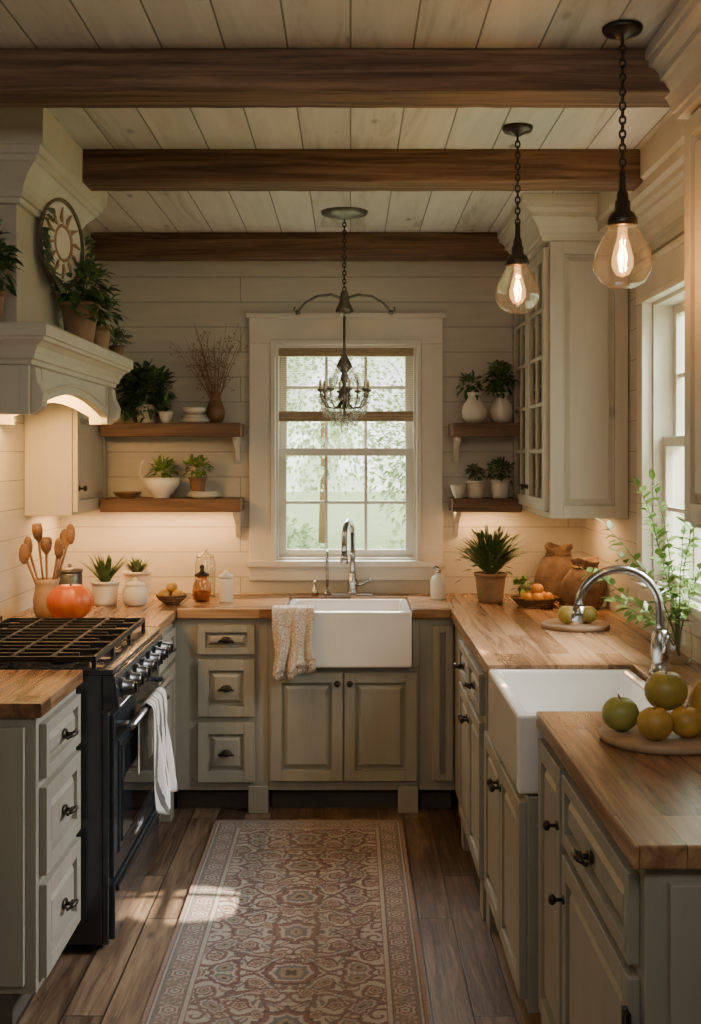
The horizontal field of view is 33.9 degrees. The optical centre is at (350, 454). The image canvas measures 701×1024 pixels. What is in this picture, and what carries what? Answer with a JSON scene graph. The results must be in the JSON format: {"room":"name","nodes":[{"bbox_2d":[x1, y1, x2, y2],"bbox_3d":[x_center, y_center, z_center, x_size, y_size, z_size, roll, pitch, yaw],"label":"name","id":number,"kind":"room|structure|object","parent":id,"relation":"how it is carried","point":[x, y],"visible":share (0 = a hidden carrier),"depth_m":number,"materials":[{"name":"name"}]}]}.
{"room":"kitchen","nodes":[
{"label":"kitchen","id":0,"kind":"room"},
{"bbox_2d":[0,414,59,619],"bbox_3d":[-1.520,0.270,2.075,0.140,2.680,7.350,0,0,0],"label":"wall","id":1,"kind":"structure","parent":0,"point":[17,585],"depth_m":4.99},
{"bbox_2d":[24,403,106,515],"bbox_3d":[-1.312,0.020,5.420,0.271,0.500,0.640,0,0,0],"label":"upper cabinet","id":2,"kind":"object","parent":1,"relation":"attached to","point":[65,456],"visible":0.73,"depth_m":5.10,"materials":[{"name":"beige paint"}]},
{"bbox_2d":[0,108,133,424],"bbox_3d":[-1.179,-0.597,4.140,0.536,0.943,1.388,0,0,0],"label":"range hood","id":3,"kind":"object","parent":1,"relation":"attached to","point":[42,363],"visible":0.97,"depth_m":3.68,"materials":[{"name":"beige paint"}]},
{"bbox_2d":[0,218,24,321],"bbox_3d":[-1.109,-0.566,3.536,0.208,0.329,0.155,0,0,0],"label":"potted plant","id":4,"kind":"object","parent":3,"relation":"on","point":[6,248],"visible":0.99,"depth_m":3.55,"materials":[{"name":"green plant"}]},
{"bbox_2d":[38,197,95,295],"bbox_3d":[-1.005,-0.715,3.966,0.126,0.344,0.366,0,0,14],"label":"round wall plate","id":5,"kind":"object","parent":3,"relation":"attached to","point":[60,236],"visible":0.93,"depth_m":3.95,"materials":[{"name":"brown metal"}]},
{"bbox_2d":[0,322,133,388],"bbox_3d":[-1.179,-0.338,4.140,0.536,0.125,1.388,0,0,0],"label":"mantel shelf","id":6,"kind":"object","parent":3,"relation":"attached to","point":[51,351],"depth_m":3.73,"materials":[{"name":"beige paint"}]},
{"bbox_2d":[50,252,121,342],"bbox_3d":[-0.962,-0.563,4.096,0.268,0.323,0.267,0,0,-35],"label":"potted plant","id":7,"kind":"object","parent":3,"relation":"on","point":[80,317],"visible":0.9,"depth_m":4.05,"materials":[{"name":"green plant"}]},
{"bbox_2d":[80,287,128,348],"bbox_3d":[-0.989,-0.534,4.499,0.235,0.266,0.207,0,0,0],"label":"potted plant","id":8,"kind":"object","parent":3,"relation":"on","point":[102,333],"visible":0.44,"depth_m":4.48,"materials":[{"name":"green plant"}]},
{"bbox_2d":[108,326,132,356],"bbox_3d":[-0.958,-0.459,4.754,0.150,0.148,0.140,0,0,33],"label":"potted plant","id":9,"kind":"object","parent":3,"relation":"on","point":[120,349],"visible":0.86,"depth_m":4.74,"materials":[{"name":"green plant"}]},
{"bbox_2d":[15,790,540,1023],"bbox_3d":[-0.145,1.650,2.150,2.910,0.080,7.500,0,0,0],"label":"floor","id":10,"kind":"structure","parent":0,"point":[468,978],"depth_m":3.84,"materials":[{"name":"brown wood"}]},
{"bbox_2d":[0,689,80,1023],"bbox_3d":[-1.132,1.173,3.444,0.626,0.875,0.492,0,0,0],"label":"base cabinet","id":11,"kind":"object","parent":10,"relation":"on","point":[40,762],"visible":1,"depth_m":3.23,"materials":[{"name":"beige paint"}]},
{"bbox_2d":[0,670,82,717],"bbox_3d":[-1.154,0.712,3.450,0.588,0.043,0.500,0,0,0],"label":"countertop","id":12,"kind":"structure","parent":11,"relation":"on","point":[23,693],"depth_m":3.40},
{"bbox_2d":[0,615,173,950],"bbox_3d":[-1.071,1.127,4.168,0.739,0.965,0.925,0,0,0],"label":"range cooker","id":13,"kind":"object","parent":10,"relation":"on","point":[119,661],"visible":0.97,"depth_m":3.82,"materials":[{"name":"black metal"}]},
{"bbox_2d":[0,615,159,674],"bbox_3d":[-1.103,0.677,4.168,0.675,0.065,0.925,0,0,0],"label":"cooktop","id":14,"kind":"object","parent":13,"relation":"in","point":[94,646],"depth_m":4.07,"materials":[{"name":"black metal"}]},
{"bbox_2d":[138,686,177,814],"bbox_3d":[-0.683,1.059,4.133,0.108,0.406,0.307,0,0,0],"label":"dish towel","id":15,"kind":"object","parent":13,"relation":"hanging from","point":[165,782],"visible":0.95,"depth_m":4.09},
{"bbox_2d":[158,622,176,821],"bbox_3d":[-1.090,1.173,4.907,0.701,0.875,0.540,0,0,0],"label":"base cabinet","id":16,"kind":"object","parent":10,"relation":"on","point":[168,667],"visible":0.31,"depth_m":5.04,"materials":[{"name":"beige paint"}]},
{"bbox_2d":[173,618,270,812],"bbox_3d":[-0.585,1.173,5.425,0.430,0.875,0.611,0,0,0],"label":"base cabinet","id":17,"kind":"object","parent":10,"relation":"on","point":[222,666],"visible":0.95,"depth_m":5.18,"materials":[{"name":"beige paint"}]},
{"bbox_2d":[141,820,430,1023],"bbox_3d":[-0.182,1.602,3.855,0.815,0.014,2.350,0,0,0],"label":"rug","id":18,"kind":"object","parent":10,"relation":"on","point":[280,921],"visible":1,"depth_m":3.85,"materials":[{"name":"fabric"}]},
{"bbox_2d":[268,618,418,812],"bbox_3d":[-0.030,1.173,5.426,0.680,0.875,0.609,0,0,0],"label":"base cabinet","id":19,"kind":"object","parent":10,"relation":"on","point":[338,737],"visible":0.93,"depth_m":5.16,"materials":[{"name":"beige paint"}]},
{"bbox_2d":[418,618,454,807],"bbox_3d":[0.390,1.173,5.444,0.160,0.875,0.572,0,0,0],"label":"base cabinet","id":20,"kind":"object","parent":10,"relation":"on","point":[436,636],"visible":0.94,"depth_m":5.18,"materials":[{"name":"beige paint"}]},
{"bbox_2d":[453,625,487,918],"bbox_3d":[0.780,1.173,4.580,0.741,0.875,1.200,0,0,0],"label":"base cabinet","id":21,"kind":"object","parent":10,"relation":"on","point":[471,682],"visible":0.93,"depth_m":4.30,"materials":[{"name":"beige paint"}]},
{"bbox_2d":[484,731,539,1012],"bbox_3d":[0.786,1.173,3.542,0.729,0.875,0.865,0,0,0],"label":"base cabinet","id":22,"kind":"object","parent":10,"relation":"on","point":[510,816],"visible":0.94,"depth_m":3.28,"materials":[{"name":"beige paint"}]},
{"bbox_2d":[10,593,700,868],"bbox_3d":[-0.145,0.712,3.889,2.606,0.043,3.718,0,0,0],"label":"countertop","id":23,"kind":"structure","parent":22,"relation":"on","point":[649,804],"depth_m":3.79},
{"bbox_2d":[33,577,59,616],"bbox_3d":[-1.300,0.610,4.930,0.120,0.160,0.120,0,0,0],"label":"utensil crock","id":24,"kind":"object","parent":23,"relation":"on","point":[43,587],"visible":0.67,"depth_m":4.88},
{"bbox_2d":[19,544,35,585],"bbox_3d":[-1.356,0.519,4.907,0.117,0.286,0.021,0,0,-16],"label":"wooden spoon","id":25,"kind":"object","parent":24,"relation":"in","point":[24,553],"visible":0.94,"depth_m":4.89,"materials":[{"name":"brown wood"}]},
{"bbox_2d":[23,536,38,579],"bbox_3d":[-1.355,0.506,4.952,0.116,0.312,0.025,0,0,14],"label":"wooden spoon","id":26,"kind":"object","parent":24,"relation":"in","point":[27,541],"visible":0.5,"depth_m":4.95,"materials":[{"name":"brown wood"}]},
{"bbox_2d":[32,523,43,579],"bbox_3d":[-1.322,0.475,4.879,0.050,0.372,0.099,0,0,0],"label":"wooden spatula","id":27,"kind":"object","parent":24,"relation":"in","point":[37,529],"visible":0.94,"depth_m":4.85,"materials":[{"name":"brown wood"}]},
{"bbox_2d":[40,537,51,579],"bbox_3d":[-1.323,0.508,4.982,0.053,0.306,0.103,0,0,0],"label":"wooden spatula","id":28,"kind":"object","parent":24,"relation":"in","point":[46,542],"visible":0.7,"depth_m":4.99,"materials":[{"name":"brown wood"}]},
{"bbox_2d":[52,538,63,579],"bbox_3d":[-1.263,0.505,4.891,0.102,0.312,0.030,0,0,33],"label":"wooden spoon","id":29,"kind":"object","parent":24,"relation":"in","point":[58,546],"visible":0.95,"depth_m":4.87,"materials":[{"name":"brown wood"}]},
{"bbox_2d":[56,523,74,578],"bbox_3d":[-1.239,0.477,4.930,0.119,0.368,0.024,0,0,0],"label":"wooden spoon","id":30,"kind":"object","parent":24,"relation":"in","point":[70,530],"visible":0.91,"depth_m":4.92,"materials":[{"name":"brown wood"}]},
{"bbox_2d":[56,563,82,584],"bbox_3d":[-1.280,0.592,5.240,0.118,0.196,0.118,0,0,0],"label":"canister","id":31,"kind":"object","parent":23,"relation":"on","point":[68,573],"visible":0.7,"depth_m":5.19,"materials":[{"name":"grey metal"}]},
{"bbox_2d":[46,579,93,617],"bbox_3d":[-1.158,0.600,4.759,0.192,0.177,0.194,0,0,19],"label":"pumpkin","id":32,"kind":"object","parent":23,"relation":"on","point":[70,600],"visible":0.85,"depth_m":4.69,"materials":[{"name":"orange plant"}]},
{"bbox_2d":[79,552,127,605],"bbox_3d":[-1.137,0.570,5.298,0.255,0.241,0.273,0,0,-24],"label":"potted succulent","id":33,"kind":"object","parent":23,"relation":"on","point":[105,589],"visible":1,"depth_m":5.26,"materials":[{"name":"ceramic"}]},
{"bbox_2d":[90,579,119,605],"bbox_3d":[-1.130,0.635,5.300,0.136,0.110,0.136,0,0,0],"label":"pot","id":34,"kind":"object","parent":33,"relation":"attached to","point":[105,591],"depth_m":5.25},
{"bbox_2d":[121,577,148,606],"bbox_3d":[-0.985,0.625,5.260,0.124,0.130,0.124,0,0,0],"label":"lidded jar","id":35,"kind":"object","parent":23,"relation":"on","point":[135,593],"visible":1,"depth_m":5.22,"materials":[{"name":"beige ceramic"}]},
{"bbox_2d":[116,555,160,597],"bbox_3d":[-1.022,0.586,5.561,0.232,0.209,0.192,0,0,-42],"label":"potted succulent","id":36,"kind":"object","parent":23,"relation":"on","point":[136,568],"visible":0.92,"depth_m":5.52,"materials":[{"name":"ceramic"}]},
{"bbox_2d":[122,570,151,597],"bbox_3d":[-1.030,0.625,5.550,0.142,0.130,0.142,0,0,0],"label":"pot","id":37,"kind":"object","parent":36,"relation":"attached to","point":[143,576],"depth_m":5.50,"materials":[{"name":"beige ceramic"}]},
{"bbox_2d":[155,592,187,604],"bbox_3d":[-0.830,0.667,5.340,0.150,0.045,0.150,0,0,0],"label":"fruit bowl","id":38,"kind":"object","parent":23,"relation":"on","point":[169,600],"visible":0.88,"depth_m":5.29,"materials":[{"name":"wicker"}]},
{"bbox_2d":[193,564,210,601],"bbox_3d":[-0.700,0.603,5.420,0.092,0.175,0.092,0,0,0],"label":"bottle","id":39,"kind":"object","parent":23,"relation":"on","point":[198,594],"visible":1,"depth_m":5.39,"materials":[{"name":"orange glass"}]},
{"bbox_2d":[218,570,233,602],"bbox_3d":[-0.585,0.615,5.400,0.074,0.150,0.074,0,0,0],"label":"ceramic canister","id":40,"kind":"object","parent":23,"relation":"on","point":[225,592],"visible":1,"depth_m":5.37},
{"bbox_2d":[324,549,330,594],"bbox_3d":[-0.115,0.577,5.665,0.036,0.227,0.085,0,0,0],"label":"tap","id":41,"kind":"object","parent":23,"relation":"on","point":[326,592],"visible":1,"depth_m":5.68,"materials":[{"name":"silver metal"}]},
{"bbox_2d":[289,599,411,667],"bbox_3d":[-0.009,0.824,5.359,0.568,0.252,0.468,0,0,0],"label":"farmhouse sink","id":42,"kind":"object","parent":23,"relation":"in","point":[346,633],"visible":0.84,"depth_m":5.13,"materials":[{"name":"white ceramic"}]},
{"bbox_2d":[272,605,315,681],"bbox_3d":[-0.254,0.840,5.172,0.199,0.326,0.226,0,0,-3],"label":"dish towel","id":43,"kind":"object","parent":42,"relation":"hanging from","point":[292,625],"visible":1,"depth_m":5.09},
{"bbox_2d":[332,518,372,595],"bbox_3d":[0.010,0.498,5.603,0.200,0.384,0.197,0,0,0],"label":"kitchen faucet","id":44,"kind":"object","parent":23,"relation":"on","point":[352,581],"visible":1,"depth_m":5.64,"materials":[{"name":"silver metal"}]},
{"bbox_2d":[431,566,445,599],"bbox_3d":[0.420,0.609,5.500,0.074,0.162,0.074,0,0,0],"label":"soap bottle","id":45,"kind":"object","parent":23,"relation":"on","point":[438,581],"visible":1,"depth_m":5.47,"materials":[{"name":"white ceramic"}]},
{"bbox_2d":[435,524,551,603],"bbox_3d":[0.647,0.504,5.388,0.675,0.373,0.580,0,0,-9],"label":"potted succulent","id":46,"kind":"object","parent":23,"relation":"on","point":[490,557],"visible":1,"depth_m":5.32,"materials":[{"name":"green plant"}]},
{"bbox_2d":[474,571,506,603],"bbox_3d":[0.655,0.620,5.380,0.156,0.140,0.156,0,0,0],"label":"pot","id":47,"kind":"object","parent":46,"relation":"attached to","point":[491,584],"depth_m":5.32,"materials":[{"name":"ceramic"}]},
{"bbox_2d":[511,594,558,608],"bbox_3d":[0.840,0.667,5.240,0.220,0.045,0.220,0,0,0],"label":"fruit basket","id":48,"kind":"object","parent":23,"relation":"on","point":[523,603],"visible":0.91,"depth_m":5.16,"materials":[{"name":"wicker"}]},
{"bbox_2d":[510,575,533,594],"bbox_3d":[0.786,0.605,5.257,0.091,0.116,0.104,0,0,-42],"label":"salad greens","id":49,"kind":"object","parent":48,"relation":"in","point":[523,579],"visible":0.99,"depth_m":5.25,"materials":[{"name":"green plant"}]},
{"bbox_2d":[534,542,572,599],"bbox_3d":[0.993,0.556,5.532,0.236,0.267,0.198,0,0,-17],"label":"sack","id":50,"kind":"object","parent":23,"relation":"on","point":[556,563],"visible":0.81,"depth_m":5.47,"materials":[{"name":"fabric"}]},
{"bbox_2d":[541,618,609,631],"bbox_3d":[0.900,0.680,4.600,0.270,0.020,0.270,0,0,0],"label":"round board","id":51,"kind":"object","parent":23,"relation":"on","point":[555,624],"visible":0.85,"depth_m":4.52,"materials":[{"name":"brown wood"}]},
{"bbox_2d":[557,604,572,623],"bbox_3d":[0.860,0.630,4.560,0.080,0.079,0.080,0,0,19],"label":"apple","id":52,"kind":"object","parent":51,"relation":"on","point":[564,612],"visible":0.82,"depth_m":4.53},
{"bbox_2d":[583,604,596,622],"bbox_3d":[0.945,0.632,4.580,0.076,0.075,0.076,0,0,-32],"label":"apple","id":53,"kind":"object","parent":51,"relation":"on","point":[590,613],"visible":0.79,"depth_m":4.55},
{"bbox_2d":[488,669,672,793],"bbox_3d":[0.687,0.811,3.447,0.470,0.217,0.670,0,0,0],"label":"farmhouse sink","id":54,"kind":"object","parent":23,"relation":"in","point":[515,696],"visible":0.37,"depth_m":3.73,"materials":[{"name":"white ceramic"}]},
{"bbox_2d":[558,556,606,608],"bbox_3d":[1.049,0.574,5.200,0.217,0.232,0.182,0,0,23],"label":"sack","id":55,"kind":"object","parent":23,"relation":"on","point":[571,583],"visible":0.81,"depth_m":5.14,"materials":[{"name":"fabric"}]},
{"bbox_2d":[570,565,671,674],"bbox_3d":[0.851,0.518,3.605,0.318,0.343,0.101,0,0,0],"label":"kitchen faucet","id":56,"kind":"object","parent":23,"relation":"on","point":[659,637],"visible":0.93,"depth_m":3.61,"materials":[{"name":"silver metal"}]},
{"bbox_2d":[573,469,700,664],"bbox_3d":[0.941,0.368,3.728,0.380,0.643,0.377,0,0,0],"label":"plant","id":57,"kind":"object","parent":23,"relation":"on","point":[676,612],"visible":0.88,"depth_m":3.78,"materials":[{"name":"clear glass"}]},
{"bbox_2d":[599,724,700,755],"bbox_3d":[0.755,0.680,2.780,0.300,0.020,0.300,0,0,0],"label":"round board","id":58,"kind":"object","parent":23,"relation":"on","point":[632,740],"visible":0.5,"depth_m":2.68,"materials":[{"name":"brown wood"}]},
{"bbox_2d":[602,694,638,730],"bbox_3d":[0.655,0.625,2.790,0.090,0.089,0.090,0,0,3],"label":"apple","id":59,"kind":"object","parent":58,"relation":"on","point":[619,713],"visible":0.99,"depth_m":2.76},
{"bbox_2d":[637,704,672,740],"bbox_3d":[0.715,0.627,2.700,0.084,0.083,0.084,0,0,23],"label":"orange","id":60,"kind":"object","parent":58,"relation":"on","point":[655,723],"visible":1,"depth_m":2.67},
{"bbox_2d":[670,704,700,737],"bbox_3d":[0.795,0.629,2.725,0.080,0.079,0.080,0,0,22],"label":"orange","id":61,"kind":"object","parent":58,"relation":"on","point":[686,720],"visible":0.97,"depth_m":2.70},
{"bbox_2d":[644,668,687,710],"bbox_3d":[0.765,0.569,2.790,0.104,0.103,0.104,0,0,-26],"label":"apple","id":62,"kind":"object","parent":61,"relation":"on","point":[668,691],"visible":0.85,"depth_m":2.75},
{"bbox_2d":[688,681,700,713],"bbox_3d":[0.862,0.603,2.790,0.085,0.131,0.085,0,0,-32],"label":"orange","id":63,"kind":"object","parent":58,"relation":"on","point":[694,700],"visible":0.53,"depth_m":2.77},
{"bbox_2d":[538,738,700,1023],"bbox_3d":[0.810,1.173,2.567,0.691,0.875,1.077,0,0,0],"label":"base cabinet","id":64,"kind":"object","parent":10,"relation":"on","point":[619,943],"visible":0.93,"depth_m":2.32,"materials":[{"name":"beige paint"}]},
{"bbox_2d":[60,261,581,593],"bbox_3d":[-0.145,0.270,5.820,2.910,2.680,0.140,0,0,0],"label":"wall","id":65,"kind":"structure","parent":0,"point":[162,302],"depth_m":5.75,"materials":[{"name":"wood"}]},
{"bbox_2d":[100,497,243,536],"bbox_3d":[-0.868,0.310,5.639,0.675,0.199,0.218,0,0,0],"label":"wall shelf","id":66,"kind":"object","parent":65,"relation":"attached to","point":[235,505],"visible":1,"depth_m":5.53,"materials":[{"name":"brown wood"}]},
{"bbox_2d":[113,491,141,497],"bbox_3d":[-1.090,0.195,5.620,0.140,0.030,0.140,0,0,0],"label":"bowl","id":67,"kind":"object","parent":66,"relation":"on","point":[122,494],"visible":0.99,"depth_m":5.58,"materials":[{"name":"brown wood"}]},
{"bbox_2d":[139,455,180,497],"bbox_3d":[-0.924,0.098,5.622,0.184,0.223,0.187,0,0,34],"label":"potted plant","id":68,"kind":"object","parent":66,"relation":"on","point":[158,487],"visible":1,"depth_m":5.58,"materials":[{"name":"green plant"}]},
{"bbox_2d":[142,477,179,497],"bbox_3d":[-0.925,0.160,5.620,0.184,0.100,0.184,0,0,0],"label":"bowl","id":69,"kind":"object","parent":66,"relation":"on","point":[158,487],"depth_m":5.56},
{"bbox_2d":[186,495,220,497],"bbox_3d":[-0.715,0.203,5.610,0.170,0.014,0.170,0,0,0],"label":"plate","id":70,"kind":"object","parent":66,"relation":"on","point":[192,496],"visible":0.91,"depth_m":5.55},
{"bbox_2d":[188,493,219,495],"bbox_3d":[-0.715,0.193,5.610,0.158,0.014,0.158,0,0,0],"label":"plate","id":71,"kind":"object","parent":70,"relation":"on","point":[193,494],"visible":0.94,"depth_m":5.56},
{"bbox_2d":[189,491,218,493],"bbox_3d":[-0.715,0.183,5.610,0.146,0.014,0.146,0,0,0],"label":"plate","id":72,"kind":"object","parent":71,"relation":"on","point":[194,492],"visible":0.92,"depth_m":5.56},
{"bbox_2d":[182,454,214,490],"bbox_3d":[-0.741,0.086,5.612,0.170,0.189,0.159,0,0,0],"label":"potted plant","id":73,"kind":"object","parent":72,"relation":"on","point":[197,483],"visible":1,"depth_m":5.59,"materials":[{"name":"green plant"}]},
{"bbox_2d":[100,423,243,463],"bbox_3d":[-0.868,-0.055,5.639,0.675,0.199,0.218,0,0,0],"label":"wall shelf","id":74,"kind":"object","parent":65,"relation":"attached to","point":[235,430],"visible":0.91,"depth_m":5.53,"materials":[{"name":"brown wood"}]},
{"bbox_2d":[113,359,176,422],"bbox_3d":[-1.011,-0.302,5.634,0.329,0.338,0.238,0,0,0],"label":"potted plant","id":75,"kind":"object","parent":74,"relation":"on","point":[137,408],"visible":0.98,"depth_m":5.59,"materials":[{"name":"green plant"}]},
{"bbox_2d":[158,411,172,422],"bbox_3d":[-0.895,-0.182,5.570,0.072,0.055,0.072,0,0,0],"label":"bowl","id":76,"kind":"object","parent":74,"relation":"on","point":[165,416],"visible":0.98,"depth_m":5.55,"materials":[{"name":"beige ceramic"}]},
{"bbox_2d":[178,420,209,422],"bbox_3d":[-0.760,-0.161,5.600,0.156,0.012,0.156,0,0,0],"label":"plate","id":77,"kind":"object","parent":74,"relation":"on","point":[184,421],"visible":0.9,"depth_m":5.55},
{"bbox_2d":[180,418,208,419],"bbox_3d":[-0.760,-0.170,5.600,0.144,0.012,0.144,0,0,0],"label":"plate","id":78,"kind":"object","parent":77,"relation":"on","point":[181,418],"visible":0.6,"depth_m":5.54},
{"bbox_2d":[181,416,207,417],"bbox_3d":[-0.760,-0.179,5.600,0.132,0.012,0.132,0,0,0],"label":"plate","id":79,"kind":"object","parent":78,"relation":"on","point":[187,416],"visible":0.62,"depth_m":5.54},
{"bbox_2d":[182,415,206,416],"bbox_3d":[-0.760,-0.188,5.600,0.120,0.012,0.120,0,0,0],"label":"plate","id":80,"kind":"object","parent":79,"relation":"on","point":[182,415],"visible":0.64,"depth_m":5.56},
{"bbox_2d":[182,407,205,414],"bbox_3d":[-0.760,-0.213,5.600,0.120,0.035,0.120,0,0,0],"label":"bowl","id":81,"kind":"object","parent":80,"relation":"on","point":[189,410],"visible":1,"depth_m":5.56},
{"bbox_2d":[169,323,247,422],"bbox_3d":[-0.697,-0.402,5.652,0.384,0.495,0.147,0,0,-8],"label":"vase","id":82,"kind":"object","parent":74,"relation":"on","point":[215,411],"visible":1,"depth_m":5.64,"materials":[{"name":"brown ceramic"}]},
{"bbox_2d":[246,313,445,579],"bbox_3d":[-0.022,-0.040,5.785,0.995,1.330,0.190,0,0,0],"label":"window","id":83,"kind":"structure","parent":65,"relation":"in","point":[270,558],"depth_m":5.72,"materials":[{"name":"beige paint"}]},
{"bbox_2d":[279,348,412,421],"bbox_3d":[-0.022,-0.351,5.768,0.673,0.367,0.026,0,0,0],"label":"blind","id":84,"kind":"object","parent":83,"relation":"attached to","point":[284,416],"visible":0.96,"depth_m":5.76,"materials":[{"name":"beige"}]},
{"bbox_2d":[449,423,519,463],"bbox_3d":[0.657,-0.055,5.639,0.335,0.199,0.218,0,0,0],"label":"wall shelf","id":85,"kind":"object","parent":65,"relation":"attached to","point":[456,430],"visible":1,"depth_m":5.53,"materials":[{"name":"brown wood"}]},
{"bbox_2d":[456,369,486,422],"bbox_3d":[0.594,-0.287,5.617,0.150,0.263,0.147,0,0,25],"label":"potted plant","id":86,"kind":"object","parent":85,"relation":"on","point":[474,410],"visible":1,"depth_m":5.59,"materials":[{"name":"green plant"}]},
{"bbox_2d":[482,359,519,422],"bbox_3d":[0.735,-0.313,5.639,0.182,0.316,0.168,0,0,0],"label":"potted plant","id":87,"kind":"object","parent":85,"relation":"on","point":[501,411],"visible":0.99,"depth_m":5.61,"materials":[{"name":"green plant"}]},
{"bbox_2d":[449,497,521,536],"bbox_3d":[0.657,0.310,5.639,0.335,0.199,0.218,0,0,0],"label":"wall shelf","id":88,"kind":"object","parent":65,"relation":"attached to","point":[464,504],"visible":0.91,"depth_m":5.53,"materials":[{"name":"brown wood"}]},
{"bbox_2d":[451,485,465,497],"bbox_3d":[0.525,0.177,5.600,0.076,0.065,0.076,0,0,0],"label":"pot","id":89,"kind":"object","parent":88,"relation":"on","point":[458,491],"visible":1,"depth_m":5.58,"materials":[{"name":"beige ceramic"}]},
{"bbox_2d":[463,463,487,497],"bbox_3d":[0.609,0.123,5.617,0.119,0.174,0.107,0,0,19],"label":"potted plant","id":90,"kind":"object","parent":88,"relation":"on","point":[474,487],"visible":1,"depth_m":5.59,"materials":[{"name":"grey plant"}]},
{"bbox_2d":[486,457,515,497],"bbox_3d":[0.736,0.106,5.617,0.155,0.207,0.146,0,0,0],"label":"potted plant","id":91,"kind":"object","parent":88,"relation":"on","point":[499,486],"visible":1,"depth_m":5.59,"materials":[{"name":"green plant"}]},
{"bbox_2d":[0,0,679,231],"bbox_3d":[-0.145,-1.120,2.150,2.910,0.100,7.500,0,0,0],"label":"ceiling","id":92,"kind":"structure","parent":0,"point":[36,24],"depth_m":3.62,"materials":[{"name":"beige wood"}]},
{"bbox_2d":[89,232,509,260],"bbox_3d":[-0.125,-1.012,5.595,2.370,0.116,0.152,0,0,0],"label":"ceiling beam","id":93,"kind":"structure","parent":92,"relation":"attached to","point":[109,246],"depth_m":5.52,"materials":[{"name":"brown wood"}]},
{"bbox_2d":[0,48,670,107],"bbox_3d":[-0.125,-1.012,3.095,2.370,0.116,0.152,0,0,0],"label":"ceiling beam","id":94,"kind":"structure","parent":92,"relation":"attached to","point":[29,77],"depth_m":3.02,"materials":[{"name":"brown wood"}]},
{"bbox_2d":[293,207,394,432],"bbox_3d":[-0.027,-0.579,5.060,0.388,0.980,0.236,0,0,-31],"label":"chandelier","id":95,"kind":"object","parent":92,"relation":"hanging from","point":[344,308],"visible":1,"depth_m":5.05,"materials":[{"name":"grey metal"}]},
{"bbox_2d":[82,149,643,191],"bbox_3d":[-0.125,-1.012,4.095,2.370,0.116,0.153,0,0,0],"label":"ceiling beam","id":96,"kind":"structure","parent":92,"relation":"attached to","point":[595,170],"depth_m":4.02,"materials":[{"name":"brown wood"}]},
{"bbox_2d":[497,123,540,313],"bbox_3d":[0.545,-0.764,3.750,0.148,0.609,0.148,0,0,0],"label":"pendant lamp","id":97,"kind":"object","parent":92,"relation":"hanging from","point":[517,259],"visible":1,"depth_m":3.74,"materials":[{"name":"brown metal"}]},
{"bbox_2d":[506,222,528,267],"bbox_3d":[0.545,-0.688,3.750,0.076,0.145,0.076,0,0,0],"label":"socket","id":98,"kind":"object","parent":97,"relation":"attached to","point":[517,259],"depth_m":3.73,"materials":[{"name":"brown metal"}]},
{"bbox_2d":[592,20,652,288],"bbox_3d":[0.680,-0.742,2.875,0.148,0.654,0.148,0,0,0],"label":"pendant lamp","id":99,"kind":"object","parent":92,"relation":"hanging from","point":[622,218],"visible":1,"depth_m":2.87,"materials":[{"name":"brown metal"}]},
{"bbox_2d":[607,169,637,229],"bbox_3d":[0.680,-0.642,2.875,0.076,0.145,0.076,0,0,0],"label":"socket","id":100,"kind":"object","parent":99,"relation":"attached to","point":[622,218],"depth_m":2.86,"materials":[{"name":"brown metal"}]},
{"bbox_2d":[582,235,700,663],"bbox_3d":[1.230,0.270,2.075,0.140,2.680,7.350,0,0,0],"label":"wall","id":101,"kind":"structure","parent":0,"point":[594,543],"depth_m":4.76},
{"bbox_2d":[497,193,627,518],"bbox_3d":[0.929,-0.402,5.217,0.451,1.333,1.046,0,0,0],"label":"upper cabinet","id":102,"kind":"object","parent":101,"relation":"attached to","point":[570,351],"visible":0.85,"depth_m":4.79,"materials":[{"name":"beige paint"}]},
{"bbox_2d":[596,113,687,269],"bbox_3d":[1.087,-0.920,2.075,0.147,0.300,7.350,0,0,0],"label":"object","id":103,"kind":"structure","parent":101,"relation":"attached to","point":[657,203],"depth_m":4.02,"materials":[{"name":"beige paint"}]},
{"bbox_2d":[628,234,700,636],"bbox_3d":[1.195,-0.075,3.860,0.190,1.330,1.400,0,0,0],"label":"window","id":104,"kind":"structure","parent":101,"relation":"in","point":[659,299],"depth_m":4.40,"materials":[{"name":"beige paint"}]},
{"bbox_2d":[645,0,700,528],"bbox_3d":[0.965,-0.439,2.665,0.381,1.258,0.962,0,0,0],"label":"upper cabinet","id":105,"kind":"object","parent":101,"relation":"attached to","point":[674,52],"visible":0.84,"depth_m":2.94,"materials":[{"name":"beige paint"}]},
{"label":"outside","id":106,"kind":"structure","parent":0,"visible":0},
{"bbox_2d":[287,492,700,580],"bbox_3d":[0.000,1.935,27.500,60.000,0.050,65.000,0,0,0],"label":"ground","id":107,"kind":"structure","parent":106,"point":[377,528],"depth_m":35.72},
{"bbox_2d":[287,516,324,548],"bbox_3d":[-0.995,1.612,14.007,1.710,1.876,1.770,0,0,-5],"label":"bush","id":108,"kind":"object","parent":107,"relation":"on","point":[292,543],"visible":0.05,"depth_m":13.88,"materials":[{"name":"green plant"}]},
{"bbox_2d":[287,357,404,542],"bbox_3d":[-0.551,-0.952,24.950,4.451,5.727,4.448,0,0,0],"label":"tree","id":109,"kind":"object","parent":107,"relation":"on","point":[335,436],"visible":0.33,"depth_m":24.90,"materials":[{"name":"green plant"}]},
{"bbox_2d":[360,369,404,525],"bbox_3d":[1.597,0.112,18.984,2.902,3.602,2.854,0,0,17],"label":"tree","id":110,"kind":"object","parent":107,"relation":"on","point":[395,471],"visible":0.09,"depth_m":18.96,"materials":[{"name":"green plant"}]},
{"bbox_2d":[374,521,404,548],"bbox_3d":[0.960,1.732,14.222,1.728,1.977,1.766,0,0,0],"label":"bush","id":111,"kind":"object","parent":107,"relation":"on","point":[399,544],"visible":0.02,"depth_m":14.14,"materials":[{"name":"green plant"}]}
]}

